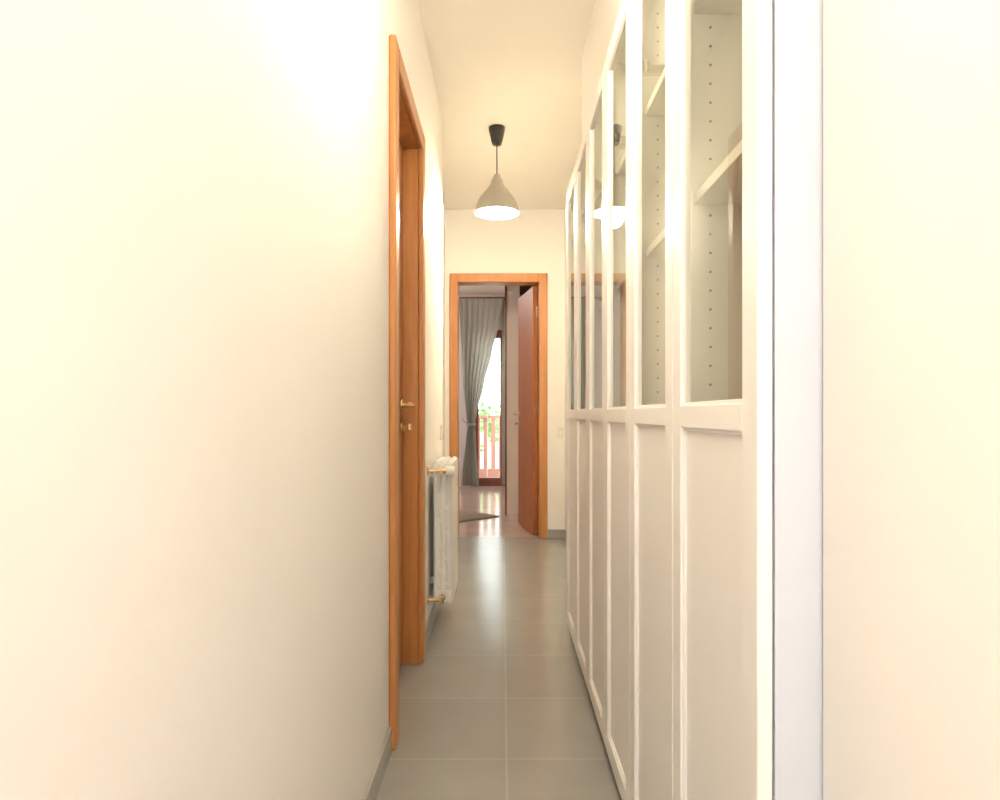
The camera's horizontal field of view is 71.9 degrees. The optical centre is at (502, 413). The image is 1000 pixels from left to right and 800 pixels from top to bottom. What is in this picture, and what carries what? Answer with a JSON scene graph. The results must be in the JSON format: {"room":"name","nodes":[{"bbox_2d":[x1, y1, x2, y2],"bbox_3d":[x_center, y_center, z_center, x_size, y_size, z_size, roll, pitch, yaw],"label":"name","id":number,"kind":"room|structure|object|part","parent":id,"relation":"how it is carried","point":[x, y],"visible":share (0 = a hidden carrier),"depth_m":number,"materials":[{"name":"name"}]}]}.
{"room":"home hallway","nodes":[
{"label":"home hallway","id":0,"kind":"room"},
{"bbox_2d":[0,0,442,799],"bbox_3d":[-0.400,-0.325,1.150,0.120,2.650,5.500,0,0,0],"label":"wall","id":1,"kind":"structure","parent":0,"point":[194,194],"depth_m":0.78,"materials":[{"name":"paint"}]},
{"bbox_2d":[362,603,439,799],"bbox_3d":[-0.400,0.965,1.980,0.140,0.070,7.160,0,0,0],"label":"baseboard","id":2,"kind":"structure","parent":1,"relation":"attached to","point":[372,789],"depth_m":1.91,"materials":[{"name":"grey tile"}]},
{"bbox_2d":[389,35,424,749],"bbox_3d":[-0.329,-0.065,2.440,0.022,2.130,0.780,0,0,0],"label":"door frame","id":3,"kind":"structure","parent":1,"relation":"attached to","point":[398,78],"depth_m":2.05,"materials":[{"name":"orange wood"}]},
{"bbox_2d":[399,89,417,663],"bbox_3d":[-0.400,-0.040,2.440,0.120,2.080,0.680,0,0,0],"label":"door","id":4,"kind":"structure","parent":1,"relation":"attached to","point":[407,140],"depth_m":2.76,"materials":[{"name":"orange wood"}]},
{"bbox_2d":[399,141,414,669],"bbox_3d":[-0.393,-0.032,2.440,0.100,2.051,0.634,0,0,0],"label":"leaf","id":5,"kind":"object","parent":4,"relation":"attached to","point":[400,147],"depth_m":2.69,"materials":[{"name":"orange wood"}]},
{"bbox_3d":[-0.371,0.006,2.647,0.057,0.132,0.135,0,0,0],"label":"handle","id":6,"kind":"part","parent":5,"relation":"part of","materials":[{"name":"gold metal"}]},
{"bbox_2d":[440,425,442,439],"bbox_3d":[-0.334,0.100,3.760,0.012,0.080,0.080,0,0,0],"label":"light switch","id":7,"kind":"object","parent":1,"relation":"attached to","point":[441,426],"visible":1,"depth_m":3.72,"materials":[{"name":"plastic"}]},
{"bbox_2d":[427,457,457,604],"bbox_3d":[-0.278,0.545,3.324,0.127,0.656,0.493,0,0,0],"label":"radiator","id":8,"kind":"object","parent":1,"relation":"attached to","point":[445,471],"visible":1,"depth_m":3.17,"materials":[{"name":"metal"}]},
{"bbox_3d":[-0.235,0.255,3.100,0.041,0.043,0.043,0,0,0],"label":"valve knob","id":9,"kind":"part","parent":8,"relation":"part of","materials":[{"name":"plastic"}]},
{"bbox_2d":[443,205,444,456],"bbox_3d":[-0.530,-0.325,4.730,0.120,2.650,1.660,0,0,0],"label":"wall","id":10,"kind":"structure","parent":0,"point":[443,205],"depth_m":5.45,"materials":[{"name":"paint"}]},
{"bbox_2d":[459,295,504,485],"bbox_3d":[-1.270,-0.325,9.660,2.660,2.650,0.120,0,0,0],"label":"wall","id":11,"kind":"structure","parent":0,"point":[463,426],"depth_m":9.60,"materials":[{"name":"paint"}]},
{"bbox_2d":[459,297,504,485],"bbox_3d":[-0.385,-0.314,9.448,0.832,2.568,0.311,0,0,0],"label":"curtains","id":12,"kind":"object","parent":11,"relation":"hanging from","point":[479,316],"visible":0.97,"depth_m":9.36,"materials":[{"name":"grey fabric"}]},
{"bbox_3d":[-0.385,-1.585,9.493,0.830,0.026,0.213,0,0,0],"label":"curtain rod","id":13,"kind":"part","parent":12,"relation":"part of","materials":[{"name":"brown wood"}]},
{"bbox_2d":[471,330,504,485],"bbox_3d":[-0.200,-0.085,9.650,0.520,2.170,0.100,0,0,0],"label":"frame","id":14,"kind":"object","parent":11,"relation":"attached to","point":[498,331],"visible":0.09,"depth_m":9.60,"materials":[{"name":"brown wood"}]},
{"bbox_2d":[475,334,501,483],"bbox_3d":[-0.200,-0.075,9.645,0.420,2.090,0.050,0,0,0],"label":"window","id":15,"kind":"structure","parent":11,"relation":"in","point":[481,480],"depth_m":9.62,"materials":[{"name":"brown wood"}]},
{"bbox_2d":[376,486,621,799],"bbox_3d":[-0.300,1.050,4.010,4.600,0.100,11.420,0,0,0],"label":"floor","id":16,"kind":"structure","parent":0,"point":[498,705],"depth_m":2.49,"materials":[{"name":"tile"}]},
{"bbox_2d":[459,510,498,522],"bbox_3d":[-0.823,0.994,6.912,0.850,0.012,1.430,0,0,-44],"label":"rug","id":17,"kind":"object","parent":16,"relation":"on","point":[464,516],"visible":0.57,"depth_m":6.65,"materials":[{"name":"beige fabric"}]},
{"bbox_2d":[566,166,574,646],"bbox_3d":[0.443,-0.010,2.993,0.300,2.020,0.398,0,0,0],"label":"bookcase","id":18,"kind":"object","parent":16,"relation":"on","point":[570,196],"visible":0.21,"depth_m":3.08,"materials":[{"name":"white wood"}]},
{"bbox_3d":[0.303,-0.032,2.993,0.013,1.869,0.292,0,0,0],"label":"door moulding panel","id":19,"kind":"part","parent":18,"relation":"part of","materials":[{"name":"white paint"}]},
{"bbox_3d":[0.301,-0.490,2.993,0.001,0.952,0.292,0,0,0],"label":"door glass","id":20,"kind":"part","parent":18,"relation":"part of","materials":[{"name":"clear glass"}]},
{"bbox_2d":[575,121,587,688],"bbox_3d":[0.443,-0.010,2.593,0.300,2.020,0.398,0,0,0],"label":"bookcase","id":21,"kind":"object","parent":16,"relation":"on","point":[581,165],"visible":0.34,"depth_m":2.65,"materials":[{"name":"white wood"}]},
{"bbox_3d":[0.303,-0.032,2.593,0.013,1.869,0.292,0,0,0],"label":"door moulding panel","id":22,"kind":"part","parent":21,"relation":"part of","materials":[{"name":"white paint"}]},
{"bbox_3d":[0.301,-0.490,2.593,0.001,0.952,0.292,0,0,0],"label":"door glass","id":23,"kind":"part","parent":21,"relation":"part of","materials":[{"name":"clear glass"}]},
{"bbox_2d":[588,62,604,743],"bbox_3d":[0.443,-0.010,2.193,0.300,2.020,0.398,0,0,0],"label":"bookcase","id":24,"kind":"object","parent":16,"relation":"on","point":[596,120],"visible":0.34,"depth_m":2.31,"materials":[{"name":"white wood"}]},
{"bbox_3d":[0.301,-0.490,2.193,0.001,0.952,0.292,0,0,0],"label":"door glass","id":25,"kind":"part","parent":24,"relation":"part of","materials":[{"name":"clear glass"}]},
{"bbox_3d":[0.303,-0.032,2.193,0.013,1.869,0.292,0,0,0],"label":"door moulding panel","id":26,"kind":"part","parent":24,"relation":"part of","materials":[{"name":"white paint"}]},
{"bbox_2d":[605,0,629,799],"bbox_3d":[0.443,-0.010,1.793,0.300,2.020,0.398,0,0,0],"label":"bookcase","id":27,"kind":"object","parent":16,"relation":"on","point":[617,61],"visible":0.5,"depth_m":1.91,"materials":[{"name":"white wood"}]},
{"bbox_3d":[0.303,-0.032,1.793,0.013,1.869,0.292,0,0,0],"label":"door moulding panel","id":28,"kind":"part","parent":27,"relation":"part of","materials":[{"name":"white paint"}]},
{"bbox_2d":[630,0,672,799],"bbox_3d":[0.443,-0.010,1.393,0.300,2.020,0.398,0,0,0],"label":"bookcase","id":29,"kind":"object","parent":16,"relation":"on","point":[651,21],"visible":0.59,"depth_m":1.53,"materials":[{"name":"white wood"}]},
{"bbox_3d":[0.303,-0.032,1.393,0.013,1.869,0.292,0,0,0],"label":"door moulding panel","id":30,"kind":"part","parent":29,"relation":"part of","materials":[{"name":"white paint"}]},
{"bbox_2d":[673,0,822,799],"bbox_3d":[0.443,-0.010,0.993,0.300,2.020,0.398,0,0,0],"label":"bookcase","id":31,"kind":"object","parent":16,"relation":"on","point":[748,74],"visible":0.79,"depth_m":0.83,"materials":[{"name":"white wood"}]},
{"bbox_3d":[0.303,-0.032,0.993,0.013,1.869,0.292,0,0,0],"label":"door moulding panel","id":32,"kind":"part","parent":31,"relation":"part of","materials":[{"name":"white paint"}]},
{"bbox_3d":[0.302,-0.032,0.993,0.018,1.973,0.396,0,0,0],"label":"door frame","id":33,"kind":"part","parent":31,"relation":"part of","materials":[{"name":"white paint"}]},
{"bbox_2d":[445,209,564,537],"bbox_3d":[-0.300,-0.325,5.620,4.600,2.650,0.120,0,0,0],"label":"wall","id":34,"kind":"structure","parent":0,"point":[552,220],"depth_m":5.56,"materials":[{"name":"paint"}]},
{"bbox_2d":[449,273,546,537],"bbox_3d":[-0.036,-0.065,5.549,0.787,2.130,0.022,0,0,0],"label":"door frame","id":35,"kind":"structure","parent":34,"relation":"attached to","point":[454,278],"depth_m":5.54,"materials":[{"name":"orange wood"}]},
{"bbox_2d":[458,282,538,535],"bbox_3d":[-0.036,-0.040,5.620,0.693,2.080,0.120,0,0,0],"label":"lining","id":36,"kind":"object","parent":34,"relation":"attached to","point":[459,283],"visible":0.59,"depth_m":5.63,"materials":[{"name":"orange wood"}]},
{"bbox_2d":[459,285,537,285],"bbox_3d":[-0.036,-0.065,5.690,0.787,2.130,0.020,0,0,0],"label":"door frame","id":37,"kind":"structure","parent":34,"relation":"attached to","point":[459,285],"depth_m":5.69,"materials":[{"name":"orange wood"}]},
{"bbox_2d":[513,286,537,533],"bbox_3d":[0.213,-0.031,6.007,0.156,2.050,0.620,0,0,-10],"label":"leaf","id":38,"kind":"object","parent":34,"relation":"attached to","point":[527,414],"visible":1,"depth_m":5.83,"materials":[{"name":"brown wood"}]},
{"bbox_3d":[0.129,0.041,6.202,0.057,0.132,0.135,0,0,-10],"label":"handle","id":39,"kind":"part","parent":38,"relation":"part of","materials":[{"name":"silver metal"}]},
{"bbox_2d":[548,529,563,537],"bbox_3d":[0.015,0.965,5.555,0.950,0.070,0.010,0,0,0],"label":"baseboard","id":40,"kind":"structure","parent":34,"relation":"attached to","point":[552,533],"depth_m":5.55,"materials":[{"name":"grey tile"}]},
{"bbox_2d":[558,428,562,437],"bbox_3d":[0.465,0.150,5.554,0.040,0.080,0.012,0,0,0],"label":"light switch","id":41,"kind":"object","parent":34,"relation":"attached to","point":[560,430],"visible":1,"depth_m":5.55,"materials":[{"name":"plastic"}]},
{"bbox_2d":[418,0,594,294],"bbox_3d":[-0.300,-1.700,4.050,4.800,0.100,11.500,0,0,0],"label":"ceiling","id":42,"kind":"structure","parent":0,"point":[516,65],"depth_m":3.55,"materials":[{"name":"paint"}]},
{"bbox_2d":[474,124,519,219],"bbox_3d":[-0.035,-1.401,3.970,0.262,0.496,0.262,0,0,0],"label":"pendant lamp","id":43,"kind":"object","parent":42,"relation":"hanging from","point":[496,203],"visible":1,"depth_m":3.94,"materials":[{"name":"metal"}]},
{"bbox_3d":[-0.035,-1.267,3.970,0.262,0.228,0.262,0,0,0],"label":"lamp shade","id":44,"kind":"part","parent":43,"relation":"part of","materials":[{"name":"metal"}]},
{"bbox_2d":[507,286,519,514],"bbox_3d":[0.102,-0.325,8.215,0.127,2.650,2.770,0,0,0],"label":"wall partition","id":45,"kind":"structure","parent":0,"point":[513,292],"depth_m":6.83,"materials":[{"name":"paint"}]},
{"bbox_2d":[505,286,506,514],"bbox_3d":[0.028,-0.325,6.830,0.020,2.649,0.020,0,0,0],"label":"trim","id":46,"kind":"structure","parent":45,"relation":"attached to","point":[505,286],"depth_m":6.82,"materials":[{"name":"brown wood"}]},
{"bbox_2d":[565,208,565,529],"bbox_3d":[0.613,-0.325,4.380,0.226,2.650,2.361,0,0,0],"label":"wall","id":47,"kind":"structure","parent":0,"point":[565,208],"depth_m":5.52,"materials":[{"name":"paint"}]},
{"bbox_2d":[582,0,999,799],"bbox_3d":[0.546,-0.325,0.799,0.360,2.650,4.799,0,0,0],"label":"wall","id":48,"kind":"structure","parent":0,"point":[911,88],"depth_m":0.62,"materials":[{"name":"paint"}]},
{"bbox_3d":[0.000,1.065,10.460,6.000,0.110,1.480,0,0,0],"label":"floor","id":49,"kind":"structure","parent":0,"visible":0},
{"bbox_2d":[479,415,499,476],"bbox_3d":[0.026,0.515,11.100,6.053,0.990,0.140,0,0,0],"label":"balcony railing","id":50,"kind":"object","parent":49,"relation":"on","point":[485,471],"visible":0.09,"depth_m":11.07,"materials":[{"name":"metal"}]},
{"label":"outside","id":51,"kind":"structure","parent":0,"visible":0},
{"bbox_2d":[479,403,498,451],"bbox_3d":[-0.886,1.555,14.517,1.865,3.890,1.771,0,0,0],"label":"tree","id":52,"kind":"object","parent":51,"point":[489,407],"visible":0.1,"depth_m":14.40,"materials":[{"name":"green plant"}]},
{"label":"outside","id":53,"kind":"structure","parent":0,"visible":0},
{"bbox_2d":[488,406,499,443],"bbox_3d":[0.524,1.585,15.497,1.945,3.831,1.777,0,0,0],"label":"tree","id":54,"kind":"object","parent":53,"point":[495,411],"visible":0.02,"depth_m":15.30,"materials":[{"name":"green plant"}]}
]}

